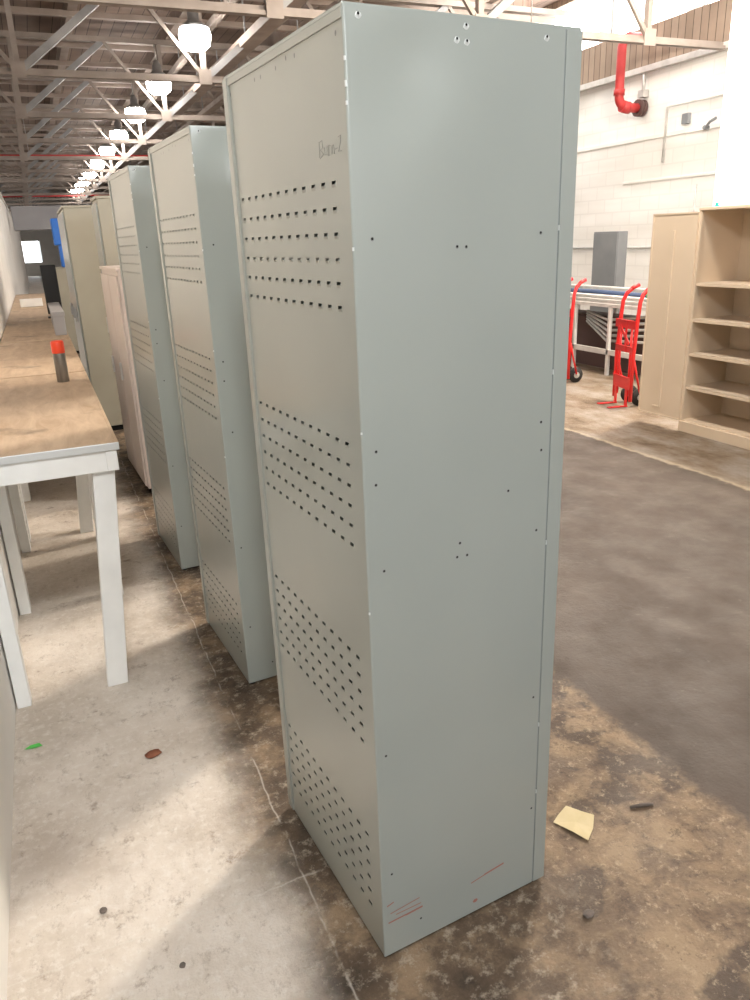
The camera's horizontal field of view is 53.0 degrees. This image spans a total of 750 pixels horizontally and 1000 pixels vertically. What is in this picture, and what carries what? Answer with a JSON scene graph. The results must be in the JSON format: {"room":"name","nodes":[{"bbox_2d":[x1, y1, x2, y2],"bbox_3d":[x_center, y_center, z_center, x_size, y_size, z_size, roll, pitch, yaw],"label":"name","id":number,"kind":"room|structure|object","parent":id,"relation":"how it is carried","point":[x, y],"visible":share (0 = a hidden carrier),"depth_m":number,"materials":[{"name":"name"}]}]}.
{"room":"warehouse","nodes":[
{"label":"warehouse","id":0,"kind":"room"},
{"bbox_2d":[0,193,28,999],"bbox_3d":[-9.653,-6.347,20.241,0.155,2.660,45.400,-10,21,-21],"label":"wall","id":1,"kind":"structure","parent":0,"point":[14,281],"depth_m":2.69,"materials":[{"name":"white paint"}]},
{"bbox_2d":[5,196,93,275],"bbox_3d":[-25.439,-18.155,51.428,21.600,5.600,0.300,-10,21,-21],"label":"wall","id":2,"kind":"structure","parent":0,"point":[50,255],"depth_m":52.49,"materials":[{"name":"grey paint"}]},
{"bbox_2d":[21,241,42,262],"bbox_3d":[-25.063,-17.060,51.894,3.730,1.400,0.100,-10,21,-21],"label":"window","id":3,"kind":"structure","parent":2,"relation":"in","point":[31,249],"depth_m":52.38,"materials":[{"name":"white glass"}]},
{"bbox_2d":[41,3,77,176],"bbox_3d":[-9.419,-11.065,21.890,0.140,0.220,68.000,-10,21,-21],"label":"roof purlin","id":4,"kind":"structure","parent":2,"relation":"attached to","point":[62,53],"depth_m":14.43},
{"bbox_2d":[68,11,186,186],"bbox_3d":[-7.862,-11.344,22.512,0.140,0.220,68.000,-10,21,-21],"label":"roof purlin","id":5,"kind":"structure","parent":2,"relation":"attached to","point":[149,58],"depth_m":14.91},
{"bbox_2d":[99,5,325,190],"bbox_3d":[-6.029,-11.672,23.244,0.140,0.220,68.000,-10,21,-21],"label":"roof purlin","id":6,"kind":"structure","parent":2,"relation":"attached to","point":[275,37],"depth_m":14.47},
{"bbox_2d":[0,0,558,191],"bbox_3d":[-11.764,-10.878,20.876,21.300,0.250,68.000,-10,21,-21],"label":"ceiling","id":7,"kind":"structure","parent":0,"point":[25,23],"depth_m":14.68,"materials":[{"name":"brown wood"}]},
{"bbox_2d":[10,204,88,230],"bbox_3d":[-4.199,-6.255,19.384,9.050,2.640,0.740,-10,21,-21],"label":"air duct","id":8,"kind":"object","parent":7,"relation":"hanging from","point":[24,218],"visible":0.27,"depth_m":17.25,"materials":[{"name":"grey metal"}]},
{"bbox_2d":[2,183,101,197],"bbox_3d":[-17.659,-14.204,33.730,20.800,1.490,0.136,-10,21,-21],"label":"pipe","id":9,"kind":"object","parent":7,"relation":"hanging from","point":[27,183],"visible":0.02,"depth_m":34.97,"materials":[{"name":"metal"}]},
{"bbox_2d":[0,147,146,149],"bbox_3d":[-14.177,-12.127,25.904,20.930,0.080,0.100,-10,21,-21],"label":"beam","id":10,"kind":"structure","parent":7,"relation":"attached to","point":[5,148],"depth_m":27.05,"materials":[{"name":"metal"}]},
{"bbox_2d":[0,120,147,155],"bbox_3d":[-10.910,-9.342,19.018,20.800,1.490,0.136,-10,21,-21],"label":"pipe","id":11,"kind":"object","parent":7,"relation":"hanging from","point":[23,120],"visible":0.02,"depth_m":20.11,"materials":[{"name":"red metal"}]},
{"bbox_2d":[0,143,154,145],"bbox_3d":[-13.477,-11.600,24.389,20.930,0.130,0.100,-10,21,-21],"label":"beam","id":12,"kind":"structure","parent":7,"relation":"attached to","point":[59,144],"depth_m":25.64,"materials":[{"name":"metal"}]},
{"bbox_2d":[0,133,168,137],"bbox_3d":[-12.779,-11.120,22.858,20.930,0.080,0.100,-10,21,-21],"label":"beam","id":13,"kind":"structure","parent":7,"relation":"attached to","point":[4,134],"depth_m":24.07,"materials":[{"name":"metal"}]},
{"bbox_2d":[0,128,175,132],"bbox_3d":[-12.079,-10.593,21.343,20.930,0.130,0.100,-10,21,-21],"label":"beam","id":14,"kind":"structure","parent":7,"relation":"attached to","point":[25,129],"depth_m":22.61,"materials":[{"name":"metal"}]},
{"bbox_2d":[0,38,261,57],"bbox_3d":[-7.886,-7.572,12.203,20.930,0.130,0.100,-10,21,-21],"label":"beam","id":15,"kind":"structure","parent":7,"relation":"attached to","point":[22,42],"depth_m":13.47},
{"bbox_2d":[0,5,299,32],"bbox_3d":[-7.188,-7.092,10.671,20.930,0.080,0.100,-10,21,-21],"label":"beam","id":16,"kind":"structure","parent":7,"relation":"attached to","point":[14,9],"depth_m":11.90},
{"bbox_2d":[79,0,306,204],"bbox_3d":[-10.123,-12.808,28.745,0.220,0.710,50.500,-10,21,-21],"label":"roof truss","id":17,"kind":"object","parent":7,"relation":"hanging from","point":[263,27],"visible":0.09,"depth_m":11.26,"materials":[{"name":"grey metal"}]},
{"bbox_2d":[7,276,749,999],"bbox_3d":[-11.555,-5.617,22.711,21.300,0.200,68.000,-10,21,-21],"label":"floor","id":18,"kind":"structure","parent":0,"point":[196,853],"depth_m":2.39,"materials":[{"name":"concrete"}]},
{"bbox_2d":[6,308,50,323],"bbox_3d":[-3.737,-1.578,8.437,0.508,0.986,1.840,-10,21,-21],"label":"work table","id":19,"kind":"object","parent":18,"relation":"on","point":[27,315],"visible":0.12,"depth_m":8.12,"materials":[{"name":"brown wood"}]},
{"bbox_2d":[40,265,61,317],"bbox_3d":[-3.314,-2.137,7.705,0.150,0.520,0.150,-10,21,-21],"label":"monitor","id":20,"kind":"object","parent":19,"relation":"on","point":[48,272],"visible":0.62,"depth_m":7.64,"materials":[{"name":"black plastic"}]},
{"bbox_2d":[11,299,46,309],"bbox_3d":[-4.483,-2.116,10.064,0.508,0.986,1.840,-10,21,-21],"label":"work table","id":21,"kind":"object","parent":18,"relation":"on","point":[16,304],"visible":0.21,"depth_m":9.41,"materials":[{"name":"brown wood"}]},
{"bbox_2d":[19,298,42,306],"bbox_3d":[-4.317,-2.481,9.445,0.260,0.100,0.120,-10,21,-21],"label":"pack","id":22,"kind":"object","parent":21,"relation":"on","point":[33,302],"visible":1,"depth_m":9.39,"materials":[{"name":"white paper"}]},
{"bbox_2d":[14,293,44,300],"bbox_3d":[-5.230,-2.654,11.692,0.508,0.986,1.840,-10,21,-21],"label":"work table","id":23,"kind":"object","parent":18,"relation":"on","point":[38,295],"visible":0.15,"depth_m":11.60,"materials":[{"name":"brown wood"}]},
{"bbox_2d":[26,743,42,748],"bbox_3d":[-1.195,0.863,2.632,0.058,0.006,0.024,-10,21,-21],"label":"scrap","id":24,"kind":"object","parent":18,"relation":"on","point":[37,744],"visible":1,"depth_m":2.63,"materials":[{"name":"green plastic"}]},
{"bbox_2d":[0,320,69,343],"bbox_3d":[-2.990,-1.040,6.809,0.508,0.986,1.840,-10,21,-21],"label":"work table","id":25,"kind":"object","parent":18,"relation":"on","point":[36,330],"visible":0.2,"depth_m":6.42,"materials":[{"name":"brown wood"}]},
{"bbox_2d":[48,302,66,335],"bbox_3d":[-2.821,-1.619,6.672,0.100,0.185,1.310,-10,21,-21],"label":"storage box","id":26,"kind":"object","parent":25,"relation":"on","point":[57,314],"visible":1,"depth_m":6.12,"materials":[{"name":"grey"}]},
{"bbox_2d":[0,338,93,541],"bbox_3d":[-2.243,-0.502,5.181,0.508,0.986,1.840,-10,21,-21],"label":"work table","id":27,"kind":"object","parent":18,"relation":"on","point":[33,358],"visible":0.44,"depth_m":4.62,"materials":[{"name":"brown wood"}]},
{"bbox_2d":[0,371,127,708],"bbox_3d":[-1.498,0.035,3.557,0.508,0.986,1.840,-10,21,-21],"label":"work table","id":28,"kind":"object","parent":18,"relation":"on","point":[50,429],"visible":1,"depth_m":2.87,"materials":[{"name":"brown wood"}]},
{"bbox_2d":[50,340,69,382],"bbox_3d":[-1.651,-0.727,3.942,0.065,0.213,0.065,-10,21,-21],"label":"spray can","id":29,"kind":"object","parent":28,"relation":"on","point":[57,346],"visible":1,"depth_m":3.92,"materials":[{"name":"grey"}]},
{"bbox_2d":[55,267,78,353],"bbox_3d":[-5.051,-3.289,12.908,0.734,1.370,1.208,-10,21,-21],"label":"locker","id":30,"kind":"object","parent":18,"relation":"on","point":[61,271],"visible":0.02,"depth_m":12.26,"materials":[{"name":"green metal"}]},
{"bbox_2d":[50,218,64,266],"bbox_3d":[-5.222,-4.329,12.659,0.340,0.770,0.300,-10,21,-21],"label":"bin","id":31,"kind":"object","parent":30,"relation":"on","point":[53,221],"visible":0.47,"depth_m":12.46,"materials":[{"name":"blue plastic"}]},
{"bbox_2d":[57,205,123,430],"bbox_3d":[-2.566,-1.824,7.468,0.784,2.000,1.308,-10,21,-21],"label":"metal cabinet","id":32,"kind":"object","parent":18,"relation":"on","point":[75,222],"visible":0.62,"depth_m":6.79,"materials":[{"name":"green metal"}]},
{"bbox_2d":[90,195,118,332],"bbox_3d":[-1.835,-1.343,6.004,0.534,2.000,0.458,-10,21,-21],"label":"locker","id":33,"kind":"object","parent":18,"relation":"on","point":[101,208],"visible":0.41,"depth_m":5.50,"materials":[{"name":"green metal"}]},
{"bbox_2d":[99,265,151,493],"bbox_3d":[-1.569,-0.906,5.452,0.534,1.520,0.858,-11,21,-23],"label":"cabinet","id":34,"kind":"object","parent":18,"relation":"on","point":[122,358],"visible":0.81,"depth_m":5.19,"materials":[{"name":"beige wood"}]},
{"bbox_2d":[107,165,198,569],"bbox_3d":[-0.977,-0.685,4.041,0.509,1.986,0.607,-11,21,-24],"label":"storage cabinet","id":35,"kind":"object","parent":18,"relation":"on","point":[130,187],"visible":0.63,"depth_m":3.78,"materials":[{"name":"grey metal"}]},
{"bbox_2d":[145,749,161,757],"bbox_3d":[-0.757,0.865,2.564,0.054,0.020,0.035,-16,24,-35],"label":"lump","id":36,"kind":"object","parent":18,"relation":"on","point":[153,753],"visible":1,"depth_m":2.56,"materials":[{"name":"brown"}]},
{"bbox_2d":[148,125,276,683],"bbox_3d":[-0.446,-0.336,2.981,0.509,1.986,0.607,-12,21,-25],"label":"storage cabinet","id":37,"kind":"object","parent":18,"relation":"on","point":[190,173],"visible":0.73,"depth_m":2.71,"materials":[{"name":"grey metal"}]},
{"bbox_2d":[222,1,582,956],"bbox_3d":[0.066,0.041,1.841,0.509,1.986,0.607,-12,21,-26],"label":"storage cabinet","id":38,"kind":"object","parent":18,"relation":"on","point":[403,180],"visible":1,"depth_m":1.53,"materials":[{"name":"grey metal"}]},
{"bbox_2d":[553,806,593,839],"bbox_3d":[0.591,0.941,2.202,0.111,0.008,0.103,12,24,36],"label":"paper scrap","id":39,"kind":"object","parent":18,"relation":"on","point":[579,822],"visible":1,"depth_m":2.21,"materials":[{"name":"yellow paper"}]},
{"bbox_2d":[567,277,586,381],"bbox_3d":[2.114,-1.895,8.442,0.415,1.141,0.370,-8,20,-16],"label":"hand truck","id":40,"kind":"object","parent":18,"relation":"on","point":[574,374],"visible":0.5,"depth_m":8.36,"materials":[{"name":"metal"}]},
{"bbox_2d":[583,909,594,918],"bbox_3d":[0.541,1.048,1.903,0.034,0.011,0.024,-10,21,-21],"label":"pebble","id":41,"kind":"object","parent":18,"relation":"on","point":[588,913],"visible":1,"depth_m":1.90,"materials":[{"name":"stone"}]},
{"bbox_2d":[569,300,645,375],"bbox_3d":[2.670,-2.166,9.642,0.660,0.820,3.200,-10,21,-21],"label":"metal bench","id":42,"kind":"object","parent":18,"relation":"on","point":[594,333],"visible":0.32,"depth_m":9.13,"materials":[{"name":"metal"}]},
{"bbox_2d":[570,296,645,306],"bbox_3d":[2.443,-2.518,9.364,0.124,0.045,3.100,-10,21,-21],"label":"metal rail","id":43,"kind":"object","parent":42,"relation":"on","point":[586,299],"visible":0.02,"depth_m":8.70,"materials":[{"name":"metal"}]},
{"bbox_2d":[570,292,646,301],"bbox_3d":[2.479,-2.547,9.313,0.104,0.035,2.800,-10,21,-21],"label":"metal rail","id":44,"kind":"object","parent":43,"relation":"on","point":[602,296],"visible":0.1,"depth_m":8.75,"materials":[{"name":"metal"}]},
{"bbox_3d":[2.589,-2.546,9.422,0.144,0.050,2.900,-10,21,-21],"label":"metal rail","id":45,"kind":"object","parent":42,"relation":"on","visible":0},
{"bbox_2d":[571,288,645,297],"bbox_3d":[2.640,-2.554,9.241,0.074,0.077,2.450,-10,21,-21],"label":"roll","id":46,"kind":"object","parent":45,"relation":"on","point":[580,290],"visible":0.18,"depth_m":8.93,"materials":[{"name":"blue"}]},
{"bbox_3d":[2.852,-2.639,9.597,0.124,0.090,3.050,-10,21,-21],"label":"metal rail","id":47,"kind":"object","parent":42,"relation":"on","visible":0},
{"bbox_2d":[571,284,645,292],"bbox_3d":[2.888,-2.669,9.472,0.100,0.044,2.780,-10,21,-21],"label":"metal rail","id":48,"kind":"object","parent":47,"relation":"on","point":[638,290],"visible":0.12,"depth_m":9.35,"materials":[{"name":"metal"}]},
{"bbox_2d":[590,231,627,313],"bbox_3d":[3.226,-2.900,10.499,0.172,1.600,0.530,-10,21,-21],"label":"cabinet","id":49,"kind":"object","parent":18,"relation":"on","point":[609,248],"visible":0.59,"depth_m":10.23,"materials":[{"name":"grey metal"}]},
{"bbox_2d":[597,283,647,407],"bbox_3d":[2.409,-1.477,7.209,0.415,1.141,0.370,-6,20,-10],"label":"hand truck","id":50,"kind":"object","parent":18,"relation":"on","point":[629,393],"visible":0.87,"depth_m":7.21,"materials":[{"name":"red metal"}]},
{"bbox_2d":[630,802,653,808],"bbox_3d":[0.798,0.913,2.252,0.074,0.012,0.011,-5,19,-8],"label":"stick","id":51,"kind":"object","parent":18,"relation":"on","point":[651,803],"visible":1,"depth_m":2.25,"materials":[{"name":"wood"}]},
{"bbox_2d":[638,204,749,449],"bbox_3d":[2.906,-1.326,5.773,0.535,1.765,1.820,-10,21,-21],"label":"tall cabinet","id":52,"kind":"object","parent":18,"relation":"on","point":[695,367],"visible":1,"depth_m":6.16,"materials":[{"name":"beige wood"}]},
{"bbox_2d":[686,381,749,401],"bbox_3d":[2.959,-0.845,5.958,0.440,0.024,0.883,-10,21,-21],"label":"shelf","id":53,"kind":"object","parent":52,"relation":"attached to","point":[737,390],"depth_m":6.13,"materials":[{"name":"beige wood"}]},
{"bbox_2d":[689,348,749,365],"bbox_3d":[2.949,-1.104,5.867,0.440,0.024,0.883,-10,21,-21],"label":"shelf","id":54,"kind":"object","parent":52,"relation":"attached to","point":[732,355],"depth_m":6.06,"materials":[{"name":"beige wood"}]},
{"bbox_2d":[693,315,749,327],"bbox_3d":[2.939,-1.361,5.778,0.440,0.024,0.883,-10,21,-21],"label":"shelf","id":55,"kind":"object","parent":52,"relation":"attached to","point":[728,320],"depth_m":5.97,"materials":[{"name":"beige wood"}]},
{"bbox_2d":[696,280,749,288],"bbox_3d":[2.928,-1.626,5.686,0.440,0.024,0.883,-10,21,-21],"label":"shelf","id":56,"kind":"object","parent":52,"relation":"attached to","point":[700,284],"depth_m":5.89,"materials":[{"name":"beige wood"}]},
{"bbox_2d":[712,0,749,206],"bbox_3d":[3.887,-3.582,7.245,0.600,4.980,0.870,-10,21,-21],"label":"pier","id":57,"kind":"object","parent":18,"relation":"on","point":[732,175],"visible":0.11,"depth_m":7.31,"materials":[{"name":"white paint"}]},
{"bbox_2d":[469,0,498,3],"bbox_3d":[-3.739,-12.082,24.160,0.140,0.220,68.000,-10,21,-21],"label":"roof purlin","id":58,"kind":"structure","parent":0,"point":[485,1],"depth_m":12.02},
{"bbox_2d":[545,0,732,315],"bbox_3d":[-2.086,-9.950,25.623,0.400,5.350,68.000,-10,21,-21],"label":"wall","id":59,"kind":"structure","parent":0,"point":[674,75],"depth_m":11.65,"materials":[{"name":"white paint"}]},
{"bbox_2d":[0,173,105,175],"bbox_3d":[-18.370,-15.148,35.044,20.930,0.080,0.100,-10,21,-21],"label":"trim","id":60,"kind":"structure","parent":59,"relation":"attached to","point":[65,173],"depth_m":36.08,"materials":[{"name":"metal"}]},
{"bbox_2d":[1,189,104,190],"bbox_3d":[-22.563,-18.169,44.184,20.930,0.080,0.100,-10,21,-21],"label":"trim","id":61,"kind":"structure","parent":59,"relation":"attached to","point":[62,189],"depth_m":45.57,"materials":[{"name":"metal"}]},
{"bbox_2d":[2,184,107,186],"bbox_3d":[-21.166,-17.162,41.138,20.930,0.080,0.100,-10,21,-21],"label":"trim","id":62,"kind":"structure","parent":59,"relation":"attached to","point":[105,184],"depth_m":41.98,"materials":[{"name":"metal"}]},
{"bbox_2d":[0,166,125,168],"bbox_3d":[-16.972,-14.141,31.998,20.930,0.080,0.100,-10,21,-21],"label":"trim","id":63,"kind":"structure","parent":59,"relation":"attached to","point":[1,167],"depth_m":33.07,"materials":[{"name":"metal"}]},
{"bbox_2d":[0,164,148,165],"bbox_3d":[-16.273,-13.614,30.483,20.930,0.130,0.100,-10,21,-21],"label":"trim","id":64,"kind":"structure","parent":59,"relation":"attached to","point":[0,164],"depth_m":31.72,"materials":[{"name":"metal"}]},
{"bbox_2d":[0,91,212,101],"bbox_3d":[-9.984,-9.106,16.764,20.930,0.080,0.100,-10,21,-21],"label":"beam","id":65,"kind":"structure","parent":59,"relation":"attached to","point":[22,94],"depth_m":18.04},
{"bbox_2d":[0,79,222,91],"bbox_3d":[-9.284,-8.579,15.249,20.930,0.130,0.100,-10,21,-21],"label":"beam","id":66,"kind":"structure","parent":59,"relation":"attached to","point":[2,81],"depth_m":16.48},
{"bbox_2d":[0,107,224,115],"bbox_3d":[-10.681,-9.586,18.296,20.930,0.130,0.100,-10,21,-21],"label":"beam","id":67,"kind":"structure","parent":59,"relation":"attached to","point":[1,108],"depth_m":19.60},
{"bbox_2d":[3,117,225,123],"bbox_3d":[-11.381,-10.113,19.811,20.930,0.080,0.100,-10,21,-21],"label":"beam","id":68,"kind":"structure","parent":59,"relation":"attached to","point":[71,119],"depth_m":21.18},
{"bbox_2d":[0,57,236,72],"bbox_3d":[-8.586,-8.099,13.718,20.930,0.080,0.100,-10,21,-21],"label":"beam","id":69,"kind":"structure","parent":59,"relation":"attached to","point":[41,61],"depth_m":14.97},
{"bbox_2d":[243,0,555,24],"bbox_3d":[-6.488,-6.565,9.156,20.930,0.130,0.100,-10,21,-21],"label":"beam","id":70,"kind":"structure","parent":59,"relation":"attached to","point":[319,3],"depth_m":12.23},
{"bbox_2d":[555,0,600,49],"bbox_3d":[3.395,-8.028,12.862,0.110,0.790,1.750,-10,21,-21],"label":"window","id":71,"kind":"structure","parent":59,"relation":"in","point":[585,15],"depth_m":12.61,"materials":[{"name":"white glass"}]},
{"bbox_2d":[613,31,647,116],"bbox_3d":[3.837,-6.382,11.288,0.552,1.126,0.240,-10,21,-21],"label":"pipe","id":72,"kind":"object","parent":59,"relation":"attached to","point":[639,108],"visible":0.89,"depth_m":11.25,"materials":[{"name":"red metal"}]},
{"bbox_2d":[573,184,696,248],"bbox_3d":[4.210,-4.456,11.946,0.040,0.890,8.000,-10,21,-21],"label":"conduit","id":73,"kind":"object","parent":59,"relation":"attached to","point":[628,247],"visible":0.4,"depth_m":12.01,"materials":[{"name":"metal"}]},
{"bbox_2d":[637,73,648,97],"bbox_3d":[4.073,-6.278,11.396,0.105,0.320,0.120,-10,21,-21],"label":"junction box","id":74,"kind":"object","parent":59,"relation":"attached to","point":[643,93],"visible":1,"depth_m":11.38,"materials":[{"name":"metal"}]},
{"bbox_2d":[577,122,720,184],"bbox_3d":[4.504,-5.071,11.017,0.020,0.660,6.500,-10,21,-21],"label":"trim","id":75,"kind":"structure","parent":59,"relation":"attached to","point":[715,125],"depth_m":11.44,"materials":[{"name":"white paint"}]},
{"bbox_2d":[611,0,688,33],"bbox_3d":[4.154,-7.482,11.208,0.110,0.790,1.750,-10,21,-21],"label":"window","id":76,"kind":"structure","parent":59,"relation":"in","point":[623,20],"depth_m":11.53,"materials":[{"name":"white glass"}]},
{"bbox_2d":[681,113,690,123],"bbox_3d":[4.479,-5.489,10.821,0.068,0.140,0.120,-10,21,-21],"label":"junction box","id":77,"kind":"object","parent":59,"relation":"attached to","point":[686,117],"visible":1,"depth_m":10.79,"materials":[{"name":"metal"}]},
{"bbox_2d":[662,93,723,161],"bbox_3d":[4.601,-5.256,10.609,0.040,0.770,1.420,-10,21,-21],"label":"conduit","id":78,"kind":"object","parent":59,"relation":"attached to","point":[719,94],"visible":0.79,"depth_m":11.07,"materials":[{"name":"white metal"}]},
{"bbox_2d":[702,117,716,129],"bbox_3d":[4.653,-5.224,10.425,0.110,0.148,0.221,-10,21,-21],"label":"valve","id":79,"kind":"object","parent":59,"relation":"attached to","point":[705,127],"visible":1,"depth_m":10.44,"materials":[{"name":"metal"}]},
{"bbox_2d":[703,0,717,5],"bbox_3d":[4.913,-6.935,9.554,0.110,0.790,1.750,-10,21,-21],"label":"window","id":80,"kind":"structure","parent":59,"relation":"in","point":[706,2],"depth_m":10.37,"materials":[{"name":"white glass"}]},
{"bbox_3d":[-21.552,-6.464,17.845,0.300,5.350,68.000,-10,21,-21],"label":"wall","id":81,"kind":"structure","parent":0,"visible":0},
{"bbox_2d":[0,173,91,200],"bbox_3d":[-17.512,-13.944,33.423,20.940,1.310,0.140,-10,21,-21],"label":"roof truss","id":82,"kind":"object","parent":81,"relation":"attached to","point":[83,197],"visible":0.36,"depth_m":34.42,"materials":[{"name":"metal"}]},
{"bbox_2d":[0,176,98,204],"bbox_3d":[-18.910,-14.951,36.470,20.940,1.310,0.140,-10,21,-21],"label":"roof truss","id":83,"kind":"object","parent":81,"relation":"attached to","point":[54,177],"visible":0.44,"depth_m":37.45,"materials":[{"name":"metal"}]},
{"bbox_2d":[1,189,99,211],"bbox_3d":[-21.705,-16.965,42.563,20.940,1.310,0.140,-10,21,-21],"label":"roof truss","id":84,"kind":"object","parent":81,"relation":"attached to","point":[2,191],"visible":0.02,"depth_m":43.45,"materials":[{"name":"metal"}]},
{"bbox_2d":[3,191,102,205],"bbox_3d":[-23.103,-17.972,45.610,20.940,1.310,0.140,-10,21,-21],"label":"roof truss","id":85,"kind":"object","parent":81,"relation":"attached to","point":[40,201],"visible":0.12,"depth_m":46.54,"materials":[{"name":"metal"}]},
{"bbox_2d":[0,182,107,208],"bbox_3d":[-20.308,-15.958,39.517,20.940,1.310,0.140,-10,21,-21],"label":"roof truss","id":86,"kind":"object","parent":81,"relation":"attached to","point":[52,183],"visible":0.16,"depth_m":40.42,"materials":[{"name":"metal"}]},
{"bbox_2d":[0,152,147,189],"bbox_3d":[-14.717,-11.930,27.330,20.940,1.310,0.140,-10,21,-21],"label":"roof truss","id":87,"kind":"object","parent":81,"relation":"attached to","point":[94,186],"visible":0.26,"depth_m":28.34,"materials":[{"name":"metal"}]},
{"bbox_2d":[84,160,95,177],"bbox_3d":[-10.908,-12.719,28.702,0.450,0.770,0.450,-10,21,-21],"label":"lamp","id":88,"kind":"object","parent":87,"relation":"hanging from","point":[89,174],"visible":0.54,"depth_m":28.64,"materials":[{"name":"metal"}]},
{"bbox_2d":[0,143,147,182],"bbox_3d":[-13.319,-10.923,24.284,20.940,1.310,0.140,-10,21,-21],"label":"roof truss","id":89,"kind":"object","parent":81,"relation":"attached to","point":[24,179],"visible":0.34,"depth_m":25.29,"materials":[{"name":"metal"}]},
{"bbox_2d":[91,144,103,168],"bbox_3d":[-9.471,-11.683,25.568,0.450,0.770,0.450,-10,21,-21],"label":"lamp","id":90,"kind":"object","parent":89,"relation":"hanging from","point":[96,164],"visible":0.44,"depth_m":25.49,"materials":[{"name":"metal"}]},
{"bbox_2d":[0,162,148,195],"bbox_3d":[-16.114,-12.937,30.377,20.940,1.310,0.140,-10,21,-21],"label":"roof truss","id":91,"kind":"object","parent":81,"relation":"attached to","point":[25,193],"visible":0.36,"depth_m":31.39,"materials":[{"name":"metal"}]},
{"bbox_2d":[79,166,88,184],"bbox_3d":[-12.306,-13.726,31.748,0.450,0.770,0.450,-10,21,-21],"label":"lamp","id":92,"kind":"object","parent":91,"relation":"hanging from","point":[81,177],"visible":0.52,"depth_m":31.69,"materials":[{"name":"metal"}]},
{"bbox_2d":[0,124,180,173],"bbox_3d":[-11.921,-9.916,21.237,20.940,1.310,0.140,-10,21,-21],"label":"roof truss","id":93,"kind":"object","parent":81,"relation":"attached to","point":[24,169],"visible":0.38,"depth_m":22.25,"materials":[{"name":"metal"}]},
{"bbox_2d":[99,129,114,154],"bbox_3d":[-8.033,-10.647,22.434,0.450,0.770,0.450,-10,21,-21],"label":"lamp","id":94,"kind":"object","parent":93,"relation":"hanging from","point":[105,149],"visible":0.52,"depth_m":22.35,"materials":[{"name":"metal"}]},
{"bbox_2d":[0,76,224,144],"bbox_3d":[-9.126,-7.902,15.143,20.940,1.310,0.140,-10,21,-21],"label":"roof truss","id":95,"kind":"object","parent":81,"relation":"attached to","point":[22,138],"visible":0.34,"depth_m":16.19,"materials":[{"name":"metal"}]},
{"bbox_2d":[125,83,145,122],"bbox_3d":[-5.237,-8.633,16.341,0.450,0.770,0.450,-10,21,-21],"label":"lamp","id":96,"kind":"object","parent":95,"relation":"hanging from","point":[134,107],"visible":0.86,"depth_m":16.26,"materials":[{"name":"metal"}]},
{"bbox_2d":[0,103,224,160],"bbox_3d":[-10.523,-8.909,18.190,20.940,1.310,0.140,-10,21,-21],"label":"roof truss","id":97,"kind":"object","parent":81,"relation":"attached to","point":[23,156],"visible":0.42,"depth_m":19.27,"materials":[{"name":"metal"}]},
{"bbox_2d":[110,119,127,138],"bbox_3d":[-6.635,-9.640,19.388,0.450,0.770,0.450,-10,21,-21],"label":"lamp","id":98,"kind":"object","parent":97,"relation":"hanging from","point":[117,132],"visible":0.77,"depth_m":19.31,"materials":[{"name":"metal"}]},
{"bbox_2d":[0,30,270,121],"bbox_3d":[-7.728,-6.895,12.097,20.940,1.310,0.140,-10,21,-21],"label":"roof truss","id":99,"kind":"object","parent":81,"relation":"attached to","point":[24,112],"visible":0.38,"depth_m":13.17,"materials":[{"name":"metal"}]},
{"bbox_2d":[146,45,170,94],"bbox_3d":[-3.880,-7.655,13.381,0.450,0.770,0.450,-10,21,-21],"label":"lamp","id":100,"kind":"object","parent":99,"relation":"hanging from","point":[156,88],"visible":0.73,"depth_m":13.32,"materials":[{"name":"metal"}]},
{"bbox_2d":[0,0,569,84],"bbox_3d":[-6.330,-5.888,9.050,20.940,1.310,0.140,-10,21,-21],"label":"roof truss","id":101,"kind":"object","parent":81,"relation":"attached to","point":[17,68],"visible":0.44,"depth_m":10.44,"materials":[{"name":"metal"}]},
{"bbox_2d":[179,12,210,51],"bbox_3d":[-2.522,-6.677,10.422,0.450,0.770,0.450,-10,21,-21],"label":"lamp","id":102,"kind":"object","parent":101,"relation":"hanging from","point":[194,35],"visible":0.8,"depth_m":10.35,"materials":[{"name":"grey"}]},
{"bbox_2d":[25,0,725,50],"bbox_3d":[-4.933,-4.881,6.003,20.940,1.310,0.140,-10,21,-21],"label":"roof truss","id":103,"kind":"object","parent":81,"relation":"attached to","point":[275,9],"visible":0.73,"depth_m":7.84,"materials":[{"name":"metal"}]},
{"bbox_2d":[72,0,237,197],"bbox_3d":[-10.405,-12.952,28.568,0.100,0.300,50.500,-10,21,-21],"label":"cable tray","id":104,"kind":"object","parent":103,"relation":"hanging from","point":[215,19],"visible":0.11,"depth_m":13.36,"materials":[{"name":"metal"}]},
{"bbox_2d":[86,0,308,200],"bbox_3d":[-9.761,-12.996,28.849,0.140,0.450,50.500,-10,21,-21],"label":"cable tray","id":105,"kind":"object","parent":103,"relation":"hanging from","point":[307,0],"visible":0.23,"depth_m":13.86,"materials":[{"name":"metal"}]},
{"bbox_2d":[89,0,360,204],"bbox_3d":[-9.392,-12.991,29.020,0.180,0.600,50.500,-10,21,-21],"label":"cable tray","id":106,"kind":"object","parent":103,"relation":"hanging from","point":[218,102],"visible":0.26,"depth_m":16.38,"materials":[{"name":"grey metal"}]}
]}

